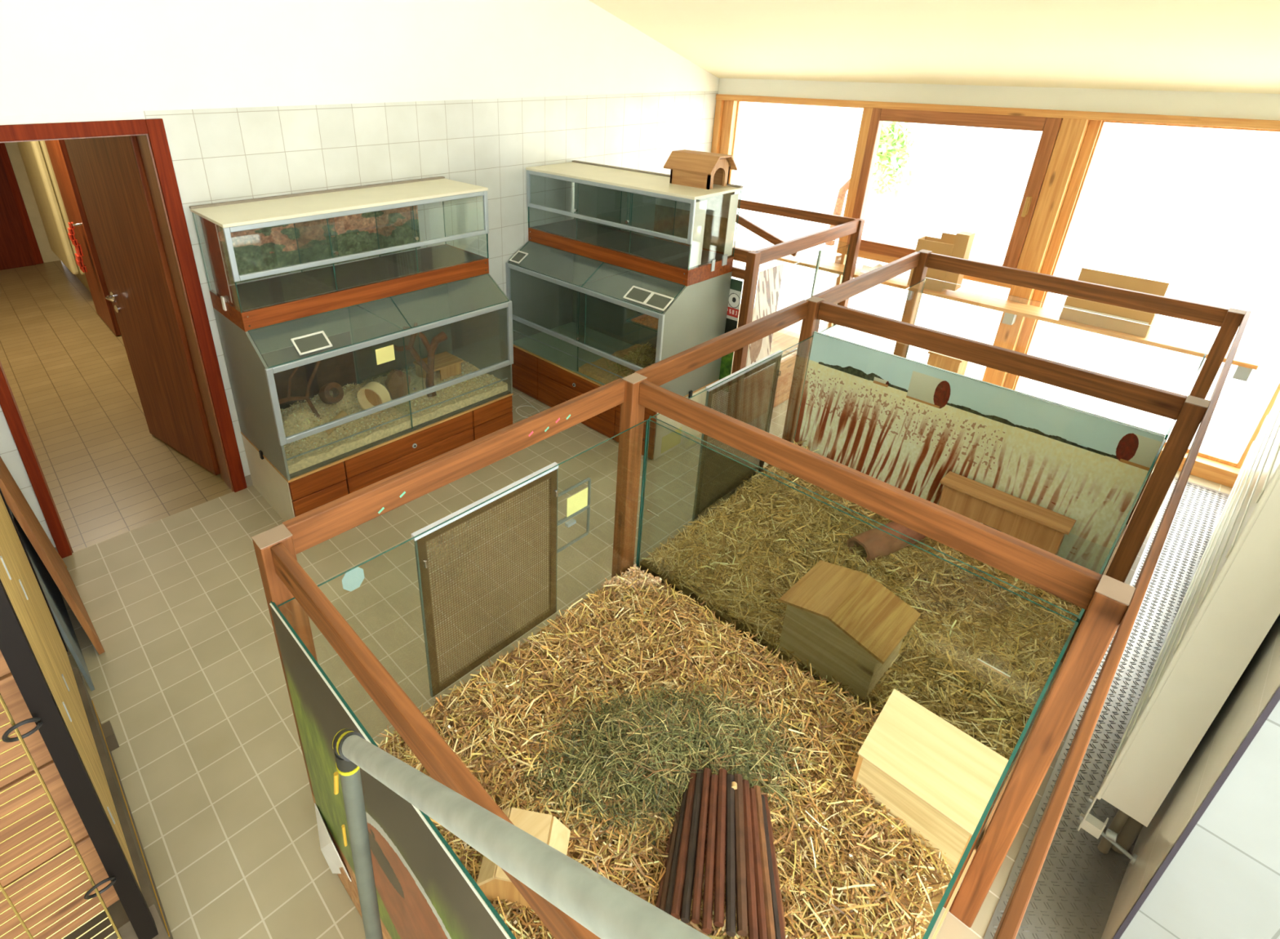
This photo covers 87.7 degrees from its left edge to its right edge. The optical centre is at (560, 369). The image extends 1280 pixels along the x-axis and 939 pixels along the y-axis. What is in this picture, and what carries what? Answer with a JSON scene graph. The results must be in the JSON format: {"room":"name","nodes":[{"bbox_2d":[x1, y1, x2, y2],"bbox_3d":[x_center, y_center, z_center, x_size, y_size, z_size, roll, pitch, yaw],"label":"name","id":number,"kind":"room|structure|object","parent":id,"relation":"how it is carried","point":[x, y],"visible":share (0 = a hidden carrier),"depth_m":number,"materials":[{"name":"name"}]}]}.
{"room":"small animal room","nodes":[
{"label":"small animal room","id":0,"kind":"room"},
{"bbox_2d":[4,142,60,262],"bbox_3d":[-6.869,-2.431,7.444,1.360,2.700,0.100,-21,33,-38],"label":"wall","id":1,"kind":"structure","parent":0,"point":[47,254],"depth_m":8.02,"materials":[{"name":"paint"}]},
{"bbox_2d":[0,142,43,270],"bbox_3d":[-6.858,-2.213,7.449,1.100,2.300,0.045,-21,33,-38],"label":"door","id":2,"kind":"structure","parent":1,"relation":"in","point":[19,246],"depth_m":7.95,"materials":[{"name":"brown wood"}]},
{"bbox_2d":[65,144,114,310],"bbox_3d":[-4.152,-1.632,5.782,0.090,2.700,6.500,-21,33,-38],"label":"wall","id":3,"kind":"structure","parent":0,"point":[82,278],"depth_m":7.37,"materials":[{"name":"paint"}]},
{"bbox_2d":[17,140,84,275],"bbox_3d":[-5.286,-2.025,6.734,0.150,1.930,1.270,-21,33,-38],"label":"curtain","id":4,"kind":"object","parent":3,"relation":"attached to","point":[35,157],"visible":0.66,"depth_m":6.54,"materials":[{"name":"fabric"}]},
{"bbox_2d":[44,139,120,335],"bbox_3d":[-4.266,-1.399,5.813,0.150,2.250,1.450,-21,33,-38],"label":"door","id":5,"kind":"structure","parent":3,"relation":"in","point":[57,150],"depth_m":5.89,"materials":[{"name":"brown wood"}]},
{"bbox_2d":[67,222,87,272],"bbox_3d":[-4.252,-1.072,5.809,0.055,0.424,0.150,-21,33,-38],"label":"towel","id":6,"kind":"object","parent":5,"relation":"hanging from","point":[79,260],"visible":1,"depth_m":5.79,"materials":[{"name":"red fabric"}]},
{"bbox_2d":[0,0,719,546],"bbox_3d":[-0.889,-1.673,4.056,6.654,4.287,0.200,-21,33,-38],"label":"wall","id":7,"kind":"structure","parent":0,"point":[253,99],"depth_m":3.75,"materials":[{"name":"tile"}]},
{"bbox_2d":[0,118,247,558],"bbox_3d":[-2.589,-0.269,3.613,0.935,2.085,1.081,-21,33,-38],"label":"door","id":8,"kind":"structure","parent":7,"relation":"in","point":[124,171],"depth_m":3.63,"materials":[{"name":"brown wood"}]},
{"bbox_2d":[53,474,253,553],"bbox_3d":[-0.910,0.300,4.815,6.254,0.070,0.008,-21,33,-38],"label":"baseboard","id":9,"kind":"structure","parent":7,"relation":"attached to","point":[248,478],"depth_m":3.99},
{"bbox_2d":[0,260,1231,938],"bbox_3d":[-1.269,0.234,5.176,6.414,0.120,12.400,-21,33,-38],"label":"floor","id":10,"kind":"structure","parent":0,"point":[188,680],"depth_m":3.19,"materials":[{"name":"tile"}]},
{"bbox_2d":[7,505,94,691],"bbox_3d":[-2.175,0.884,2.785,0.052,0.701,0.740,-21,33,-39],"label":"sheet","id":11,"kind":"object","parent":10,"relation":"on","point":[51,591],"visible":0.67,"depth_m":2.69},
{"bbox_2d":[0,456,104,654],"bbox_3d":[-2.265,0.710,2.859,0.122,0.952,0.694,-22,33,-40],"label":"leaning board","id":12,"kind":"object","parent":10,"relation":"on","point":[13,495],"visible":1,"depth_m":2.74,"materials":[{"name":"brown wood"}]},
{"bbox_2d":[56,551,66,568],"bbox_3d":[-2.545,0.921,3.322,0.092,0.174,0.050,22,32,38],"label":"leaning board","id":13,"kind":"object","parent":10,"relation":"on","point":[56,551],"visible":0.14,"depth_m":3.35,"materials":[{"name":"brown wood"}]},
{"bbox_2d":[0,488,173,938],"bbox_3d":[-1.654,0.720,1.570,0.745,1.992,1.172,-21,33,-38],"label":"cage","id":14,"kind":"object","parent":10,"relation":"on","point":[74,864],"visible":1,"depth_m":1.52,"materials":[{"name":"brown wood"}]},
{"bbox_2d":[0,693,122,938],"bbox_3d":[-1.299,1.089,1.248,0.619,0.960,0.008,-21,33,-38],"label":"grille","id":15,"kind":"object","parent":14,"relation":"attached to","point":[6,738],"depth_m":1.42,"materials":[{"name":"gold metal"}]},
{"bbox_2d":[189,176,513,521],"bbox_3d":[-1.083,-0.155,3.889,1.503,1.674,0.687,-21,33,-38],"label":"terrarium","id":16,"kind":"object","parent":10,"relation":"on","point":[268,328],"visible":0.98,"depth_m":3.76,"materials":[{"name":"grey glass"}]},
{"bbox_2d":[293,333,329,352],"bbox_3d":[-1.247,-0.131,3.312,0.160,0.053,0.084,-21,33,-38],"label":"vent","id":17,"kind":"object","parent":16,"relation":"attached to","point":[313,342],"depth_m":3.31,"materials":[{"name":"grey metal"}]},
{"bbox_2d":[229,244,484,311],"bbox_3d":[-1.151,-0.549,3.796,1.445,0.014,0.430,-21,33,-38],"label":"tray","id":18,"kind":"object","parent":16,"relation":"on","point":[306,287],"depth_m":3.70,"materials":[{"name":"clear glass"}]},
{"bbox_2d":[375,344,395,364],"bbox_3d":[-0.942,-0.078,3.550,0.108,0.089,0.001,-21,33,-38],"label":"note","id":19,"kind":"object","parent":16,"relation":"attached to","point":[384,354],"visible":1,"depth_m":3.55,"materials":[{"name":"yellow paper"}]},
{"bbox_2d":[280,355,507,474],"bbox_3d":[-1.094,0.166,4.052,1.457,0.173,0.639,-21,33,-38],"label":"bedding","id":20,"kind":"object","parent":16,"relation":"in","point":[299,417],"visible":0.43,"depth_m":3.89,"materials":[{"name":"wood"}]},
{"bbox_2d":[278,351,324,418],"bbox_3d":[-1.446,0.158,3.717,0.218,0.363,0.506,4,25,7],"label":"branch","id":21,"kind":"object","parent":20,"relation":"on","point":[288,397],"visible":0.72,"depth_m":3.75,"materials":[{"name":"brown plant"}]},
{"bbox_2d":[319,382,343,404],"bbox_3d":[-1.371,0.144,3.955,0.117,0.142,0.123,18,30,33],"label":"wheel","id":22,"kind":"object","parent":20,"relation":"on","point":[337,389],"visible":1,"depth_m":3.93,"materials":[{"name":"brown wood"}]},
{"bbox_2d":[324,410,347,435],"bbox_3d":[-1.282,0.308,3.747,0.056,0.089,0.178,12,27,23],"label":"cardboard tube","id":23,"kind":"object","parent":20,"relation":"on","point":[342,414],"visible":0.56,"depth_m":3.75,"materials":[{"name":"brown cardboard"}]},
{"bbox_2d":[356,382,390,413],"bbox_3d":[-1.087,0.174,3.879,0.176,0.205,0.115,9,26,17],"label":"wheel","id":24,"kind":"object","parent":20,"relation":"on","point":[373,393],"visible":0.73,"depth_m":3.87,"materials":[{"name":"brown wood"}]},
{"bbox_2d":[384,368,410,399],"bbox_3d":[-0.998,0.096,4.056,0.158,0.207,0.035,-21,33,-38],"label":"bark piece","id":25,"kind":"object","parent":20,"relation":"on","point":[396,383],"visible":0.77,"depth_m":4.03,"materials":[{"name":"brown wood"}]},
{"bbox_2d":[389,322,447,396],"bbox_3d":[-0.878,-0.073,4.156,0.259,0.444,0.312,7,26,14],"label":"driftwood","id":26,"kind":"object","parent":20,"relation":"on","point":[442,336],"visible":0.85,"depth_m":4.12,"materials":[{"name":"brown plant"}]},
{"bbox_2d":[413,351,462,380],"bbox_3d":[-0.810,-0.009,4.383,0.260,0.097,0.200,-21,33,-38],"label":"wooden box","id":27,"kind":"object","parent":20,"relation":"on","point":[449,365],"visible":0.81,"depth_m":4.36,"materials":[{"name":"brown wood"}]},
{"bbox_2d":[289,390,510,478],"bbox_3d":[-1.089,0.255,4.086,1.461,0.011,0.653,-21,33,-38],"label":"tray","id":28,"kind":"object","parent":16,"relation":"on","point":[315,468],"depth_m":3.81,"materials":[{"name":"brown wood"}]},
{"bbox_2d":[332,728,711,938],"bbox_3d":[-0.136,1.052,0.996,0.051,1.942,0.882,-20,32,-36],"label":"ladder handrail","id":29,"kind":"object","parent":10,"relation":"on","point":[605,908],"visible":1,"depth_m":0.61,"materials":[{"name":"metal"}]},
{"bbox_2d":[515,395,539,417],"bbox_3d":[-0.286,0.284,4.937,0.157,0.010,0.360,-14,29,-29],"label":"cable","id":30,"kind":"object","parent":10,"relation":"on","point":[519,395],"visible":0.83,"depth_m":4.94,"materials":[{"name":"white paint"}]},
{"bbox_2d":[505,160,743,459],"bbox_3d":[0.346,-0.482,4.623,0.687,1.674,1.473,-21,33,-38],"label":"terrarium","id":31,"kind":"object","parent":10,"relation":"on","point":[573,288],"visible":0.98,"depth_m":4.56,"materials":[{"name":"beige laminate"}]},
{"bbox_2d":[511,252,526,262],"bbox_3d":[-0.305,-0.811,4.795,0.084,0.053,0.100,-21,33,-38],"label":"vent","id":32,"kind":"object","parent":31,"relation":"attached to","point":[518,256],"depth_m":4.79,"materials":[{"name":"grey metal"}]},
{"bbox_2d":[512,321,632,385],"bbox_3d":[0.344,-0.072,4.820,0.653,0.011,1.431,-21,33,-38],"label":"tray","id":33,"kind":"object","parent":31,"relation":"on","point":[602,340],"depth_m":5.04,"materials":[{"name":"clear glass"}]},
{"bbox_2d":[578,343,655,383],"bbox_3d":[0.585,-0.016,4.546,0.630,0.116,0.680,-21,33,-38],"label":"bedding","id":34,"kind":"object","parent":31,"relation":"on","point":[602,375],"visible":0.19,"depth_m":4.55,"materials":[{"name":"beige wood"}]},
{"bbox_2d":[604,342,656,379],"bbox_3d":[0.567,-0.073,4.456,0.508,0.237,0.613,-21,33,-38],"label":"hay","id":35,"kind":"object","parent":34,"relation":"on","point":[643,354],"visible":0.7,"depth_m":4.38,"materials":[{"name":"plant"}]},
{"bbox_2d":[532,218,729,269],"bbox_3d":[0.427,-0.873,4.525,0.430,0.014,1.415,-21,33,-38],"label":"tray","id":36,"kind":"object","parent":31,"relation":"on","point":[646,249],"depth_m":4.43,"materials":[{"name":"clear glass"}]},
{"bbox_2d":[625,287,650,302],"bbox_3d":[0.473,-0.452,4.039,0.084,0.053,0.155,-21,33,-38],"label":"vent","id":37,"kind":"object","parent":31,"relation":"attached to","point":[634,294],"depth_m":4.04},
{"bbox_2d":[626,310,659,331],"bbox_3d":[0.675,-0.294,4.305,0.280,0.006,0.427,-21,33,-38],"label":"platform","id":38,"kind":"object","parent":31,"relation":"attached to","point":[654,310],"visible":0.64,"depth_m":4.31,"materials":[{"name":"brown wood"}]},
{"bbox_2d":[631,314,658,328],"bbox_3d":[0.600,-0.339,4.325,0.180,0.055,0.210,-21,33,-38],"label":"pile","id":39,"kind":"object","parent":38,"relation":"on","point":[645,319],"visible":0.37,"depth_m":4.28,"materials":[{"name":"brown wood"}]},
{"bbox_2d":[646,293,671,308],"bbox_3d":[0.582,-0.402,3.933,0.084,0.053,0.145,-21,33,-38],"label":"vent","id":40,"kind":"object","parent":31,"relation":"attached to","point":[654,300],"depth_m":3.93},
{"bbox_2d":[663,149,737,189],"bbox_3d":[0.852,-1.226,4.050,0.275,0.186,0.350,-21,33,-38],"label":"house","id":41,"kind":"object","parent":31,"relation":"on","point":[692,168],"visible":1,"depth_m":3.98,"materials":[{"name":"brown wood"}]},
{"bbox_2d":[251,248,1251,938],"bbox_3d":[1.258,0.653,2.664,4.245,1.282,1.538,-21,33,-38],"label":"enclosure","id":42,"kind":"object","parent":10,"relation":"on","point":[895,425],"visible":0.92,"depth_m":2.24,"materials":[{"name":"brown wood"}]},
{"bbox_2d":[269,603,510,938],"bbox_3d":[-0.251,1.185,1.366,0.004,0.825,1.420,-21,33,-38],"label":"picture","id":43,"kind":"object","parent":42,"relation":"attached to","point":[422,892],"depth_m":1.45,"materials":[{"name":"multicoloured paper"}]},
{"bbox_2d":[557,477,591,552],"bbox_3d":[0.049,0.538,2.438,0.169,0.262,0.019,-21,33,-38],"label":"card holder","id":44,"kind":"object","parent":42,"relation":"hanging from","point":[579,502],"visible":0.98,"depth_m":2.43,"materials":[{"name":"grey metal"}]},
{"bbox_2d":[373,565,955,938],"bbox_3d":[0.298,1.221,1.956,1.340,0.188,1.366,-21,33,-38],"label":"bedding","id":45,"kind":"object","parent":42,"relation":"on","point":[847,868],"visible":0.63,"depth_m":2.02,"materials":[{"name":"beige plant"}]},
{"bbox_2d":[476,807,570,913],"bbox_3d":[-0.093,1.276,1.721,0.212,0.133,0.170,5,25,9],"label":"wooden hut","id":46,"kind":"object","parent":45,"relation":"on","point":[493,882],"visible":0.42,"depth_m":1.71,"materials":[{"name":"brown wood"}]},
{"bbox_2d":[601,563,662,589],"bbox_3d":[0.289,0.885,2.705,0.213,0.060,0.152,-21,33,-38],"label":"wood shavings","id":47,"kind":"object","parent":45,"relation":"on","point":[657,579],"visible":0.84,"depth_m":2.72,"materials":[{"name":"wood"}]},
{"bbox_2d":[515,675,817,861],"bbox_3d":[0.322,1.151,1.994,0.942,0.176,0.555,-4,25,-9],"label":"hay","id":48,"kind":"object","parent":45,"relation":"on","point":[673,742],"visible":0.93,"depth_m":1.97,"materials":[{"name":"plant"}]},
{"bbox_2d":[654,767,786,938],"bbox_3d":[0.427,1.270,1.725,0.332,0.142,0.405,7,26,13],"label":"tunnel","id":49,"kind":"object","parent":45,"relation":"on","point":[739,833],"visible":0.9,"depth_m":1.68,"materials":[{"name":"brown wood"}]},
{"bbox_2d":[851,688,1008,873],"bbox_3d":[1.008,1.140,1.834,0.193,0.294,0.308,-21,33,-38],"label":"wooden hutch","id":50,"kind":"object","parent":45,"relation":"on","point":[931,775],"visible":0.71,"depth_m":1.79,"materials":[{"name":"brown wood"}]},
{"bbox_2d":[660,426,681,453],"bbox_3d":[0.730,0.469,4.373,0.205,0.125,0.001,-21,33,-38],"label":"sticker","id":51,"kind":"object","parent":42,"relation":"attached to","point":[672,439],"visible":0.93,"depth_m":4.37,"materials":[{"name":"yellow paper"}]},
{"bbox_2d":[640,440,1081,759],"bbox_3d":[1.262,0.834,2.765,1.243,0.226,1.366,-21,33,-38],"label":"bedding","id":52,"kind":"object","parent":42,"relation":"in","point":[747,552],"visible":0.6,"depth_m":2.65,"materials":[{"name":"beige plant"}]},
{"bbox_2d":[777,560,920,702],"bbox_3d":[1.008,0.918,2.357,0.300,0.287,0.370,-21,33,-38],"label":"house","id":53,"kind":"object","parent":52,"relation":"on","point":[850,627],"visible":0.93,"depth_m":2.28,"materials":[{"name":"brown wood"}]},
{"bbox_2d":[846,520,925,564],"bbox_3d":[1.437,0.753,2.921,0.352,0.138,0.126,-11,27,-23],"label":"tunnel","id":54,"kind":"object","parent":52,"relation":"on","point":[876,542],"visible":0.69,"depth_m":2.86,"materials":[{"name":"brown wood"}]},
{"bbox_2d":[938,471,1075,555],"bbox_3d":[1.882,0.678,2.863,0.113,0.280,0.480,-21,33,-38],"label":"wooden hutch","id":55,"kind":"object","parent":52,"relation":"on","point":[1043,528],"visible":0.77,"depth_m":2.80,"materials":[{"name":"brown wood"}]},
{"bbox_2d":[794,331,1165,573],"bbox_3d":[1.735,0.383,3.033,0.004,0.790,1.370,-21,33,-38],"label":"picture","id":56,"kind":"object","parent":42,"relation":"on","point":[904,424],"depth_m":2.91,"materials":[{"name":"multicoloured paint"}]},
{"bbox_2d":[653,199,865,422],"bbox_3d":[1.218,-0.587,5.334,1.515,1.280,1.560,-21,33,-38],"label":"pen","id":57,"kind":"object","parent":10,"relation":"on","point":[739,313],"visible":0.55,"depth_m":4.61,"materials":[{"name":"brown wood"}]},
{"bbox_2d":[719,278,742,391],"bbox_3d":[1.102,-0.223,4.417,0.004,0.790,0.145,-21,33,-38],"label":"poster","id":58,"kind":"object","parent":57,"relation":"attached to","point":[735,289],"depth_m":4.33,"materials":[{"name":"paper"}]},
{"bbox_2d":[746,263,783,366],"bbox_3d":[1.384,-0.338,4.505,0.300,0.730,0.004,-21,33,-38],"label":"picture","id":59,"kind":"object","parent":57,"relation":"attached to","point":[769,282],"depth_m":4.46,"materials":[{"name":"beige paper"}]},
{"bbox_2d":[926,350,968,374],"bbox_3d":[2.743,0.111,4.772,0.220,0.515,0.220,-21,33,-38],"label":"wooden crate","id":60,"kind":"object","parent":10,"relation":"on","point":[955,365],"visible":0.25,"depth_m":4.62,"materials":[{"name":"brown wood"}]},
{"bbox_2d":[983,476,1229,938],"bbox_3d":[2.096,1.452,2.476,5.150,0.007,0.320,-21,33,-38],"label":"floor grate","id":61,"kind":"object","parent":10,"relation":"on","point":[1076,889],"visible":0.47,"depth_m":2.44,"materials":[{"name":"silver metal"}]},
{"bbox_2d":[588,0,1279,93],"bbox_3d":[1.061,-1.752,1.717,6.654,2.176,5.900,-21,33,-38],"label":"ceiling","id":62,"kind":"structure","parent":0,"point":[1208,46],"depth_m":3.75,"materials":[{"name":"paint"}]},
{"bbox_2d":[717,78,1279,119],"bbox_3d":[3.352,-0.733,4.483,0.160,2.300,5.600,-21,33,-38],"label":"beam","id":63,"kind":"structure","parent":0,"point":[1263,106],"depth_m":4.26,"materials":[{"name":"white paint"}]},
{"bbox_2d":[711,99,737,183],"bbox_3d":[1.478,-1.466,6.316,0.140,2.050,0.158,-21,33,-38],"label":"trim","id":64,"kind":"structure","parent":63,"relation":"attached to","point":[725,117],"depth_m":5.95,"materials":[{"name":"brown wood"}]},
{"bbox_2d":[728,100,863,183],"bbox_3d":[1.969,-1.320,5.883,0.030,1.960,1.200,-21,33,-38],"label":"window","id":65,"kind":"structure","parent":63,"relation":"in","point":[739,102],"depth_m":5.92,"materials":[{"name":"brown wood"}]},
{"bbox_2d":[822,107,873,335],"bbox_3d":[2.358,-1.064,5.458,0.140,2.060,0.076,-21,33,-38],"label":"trim","id":66,"kind":"structure","parent":63,"relation":"attached to","point":[840,258],"depth_m":5.22,"materials":[{"name":"brown wood"}]},
{"bbox_2d":[846,107,1062,268],"bbox_3d":[2.750,-0.899,4.979,0.126,1.932,1.200,-21,33,-38],"label":"window","id":67,"kind":"structure","parent":63,"relation":"in","point":[1050,126],"depth_m":4.56,"materials":[{"name":"brown wood"}]},
{"bbox_2d":[733,240,1261,381],"bbox_3d":[2.639,-0.588,5.046,0.229,0.150,3.855,-21,33,-38],"label":"shelf","id":68,"kind":"object","parent":63,"relation":"attached to","point":[1246,362],"visible":0.62,"depth_m":4.45,"materials":[{"name":"brown wood"}]},
{"bbox_2d":[860,263,883,273],"bbox_3d":[2.475,-0.770,5.173,0.200,0.083,0.280,-21,33,-38],"label":"papers","id":69,"kind":"object","parent":68,"relation":"on","point":[865,268],"visible":0.43,"depth_m":5.20,"materials":[{"name":"white paper"}]},
{"bbox_2d":[906,231,975,292],"bbox_3d":[2.756,-0.795,4.806,0.130,0.430,0.322,-21,33,-38],"label":"cardboard box","id":70,"kind":"object","parent":68,"relation":"on","point":[959,245],"visible":0.71,"depth_m":4.75,"materials":[{"name":"brown cardboard"}]},
{"bbox_2d":[1059,267,1169,337],"bbox_3d":[3.464,-0.424,4.159,0.157,0.315,0.445,-21,33,-38],"label":"box","id":71,"kind":"object","parent":68,"relation":"on","point":[1129,282],"visible":0.81,"depth_m":4.14,"materials":[{"name":"brown wood"}]},
{"bbox_2d":[715,93,1279,129],"bbox_3d":[2.849,-1.784,4.545,0.150,0.045,4.168,-21,33,-38],"label":"trim","id":72,"kind":"structure","parent":63,"relation":"attached to","point":[1120,117],"depth_m":4.26,"materials":[{"name":"brown wood"}]},
{"bbox_2d":[982,118,1102,389],"bbox_3d":[3.265,-0.645,4.577,0.140,2.060,0.188,-21,33,-38],"label":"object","id":73,"kind":"structure","parent":63,"relation":"attached to","point":[1076,139],"depth_m":4.39,"materials":[{"name":"brown wood"}]},
{"bbox_2d":[844,247,1240,488],"bbox_3d":[2.851,-0.343,5.188,0.120,0.990,4.110,-21,33,-38],"label":"trim","id":74,"kind":"structure","parent":63,"relation":"attached to","point":[1212,470],"depth_m":4.16,"materials":[{"name":"brown wood"}]},
{"bbox_2d":[1013,120,1279,467],"bbox_3d":[3.791,-0.476,4.112,0.030,1.955,1.274,-21,33,-38],"label":"window","id":75,"kind":"structure","parent":63,"relation":"in","point":[1240,463],"depth_m":4.11,"materials":[{"name":"brown wood"}]},
{"bbox_2d":[1101,613,1279,938],"bbox_3d":[3.002,-0.341,2.091,3.660,3.600,0.308,-19,31,-36],"label":"wall","id":76,"kind":"structure","parent":0,"point":[1260,678],"depth_m":1.75,"materials":[{"name":"paint"}]},
{"bbox_2d":[1077,391,1279,864],"bbox_3d":[2.882,0.490,2.708,3.080,1.550,0.154,-19,31,-36],"label":"radiator","id":77,"kind":"object","parent":76,"relation":"attached to","point":[1230,603],"visible":1,"depth_m":1.84,"materials":[{"name":"metal"}]},
{"bbox_2d":[1111,684,1279,938],"bbox_3d":[1.504,0.099,1.113,0.015,3.600,0.010,-19,31,-36],"label":"trim","id":78,"kind":"structure","parent":76,"relation":"attached to","point":[1275,698],"depth_m":1.54,"materials":[{"name":"grey metal"}]},
{"bbox_2d":[1120,699,1279,938],"bbox_3d":[2.248,0.276,0.749,0.622,3.600,1.570,-19,31,-36],"label":"wall","id":79,"kind":"structure","parent":0,"point":[1223,882],"depth_m":1.52,"materials":[{"name":"tile"}]},
{"label":"outside","id":80,"kind":"structure","parent":0,"visible":0},
{"bbox_2d":[731,101,1279,462],"bbox_3d":[21.785,-8.129,24.162,55.326,0.050,60.000,-21,33,-38],"label":"ground","id":81,"kind":"structure","parent":80,"point":[1196,211],"depth_m":12.04,"materials":[{"name":"white"}]},
{"bbox_2d":[825,120,915,245],"bbox_3d":[4.673,-2.722,9.731,0.743,2.014,1.116,-8,26,-17],"label":"tree","id":82,"kind":"object","parent":81,"relation":"on","point":[891,153],"visible":0.84,"depth_m":9.34,"materials":[{"name":"green plant"}]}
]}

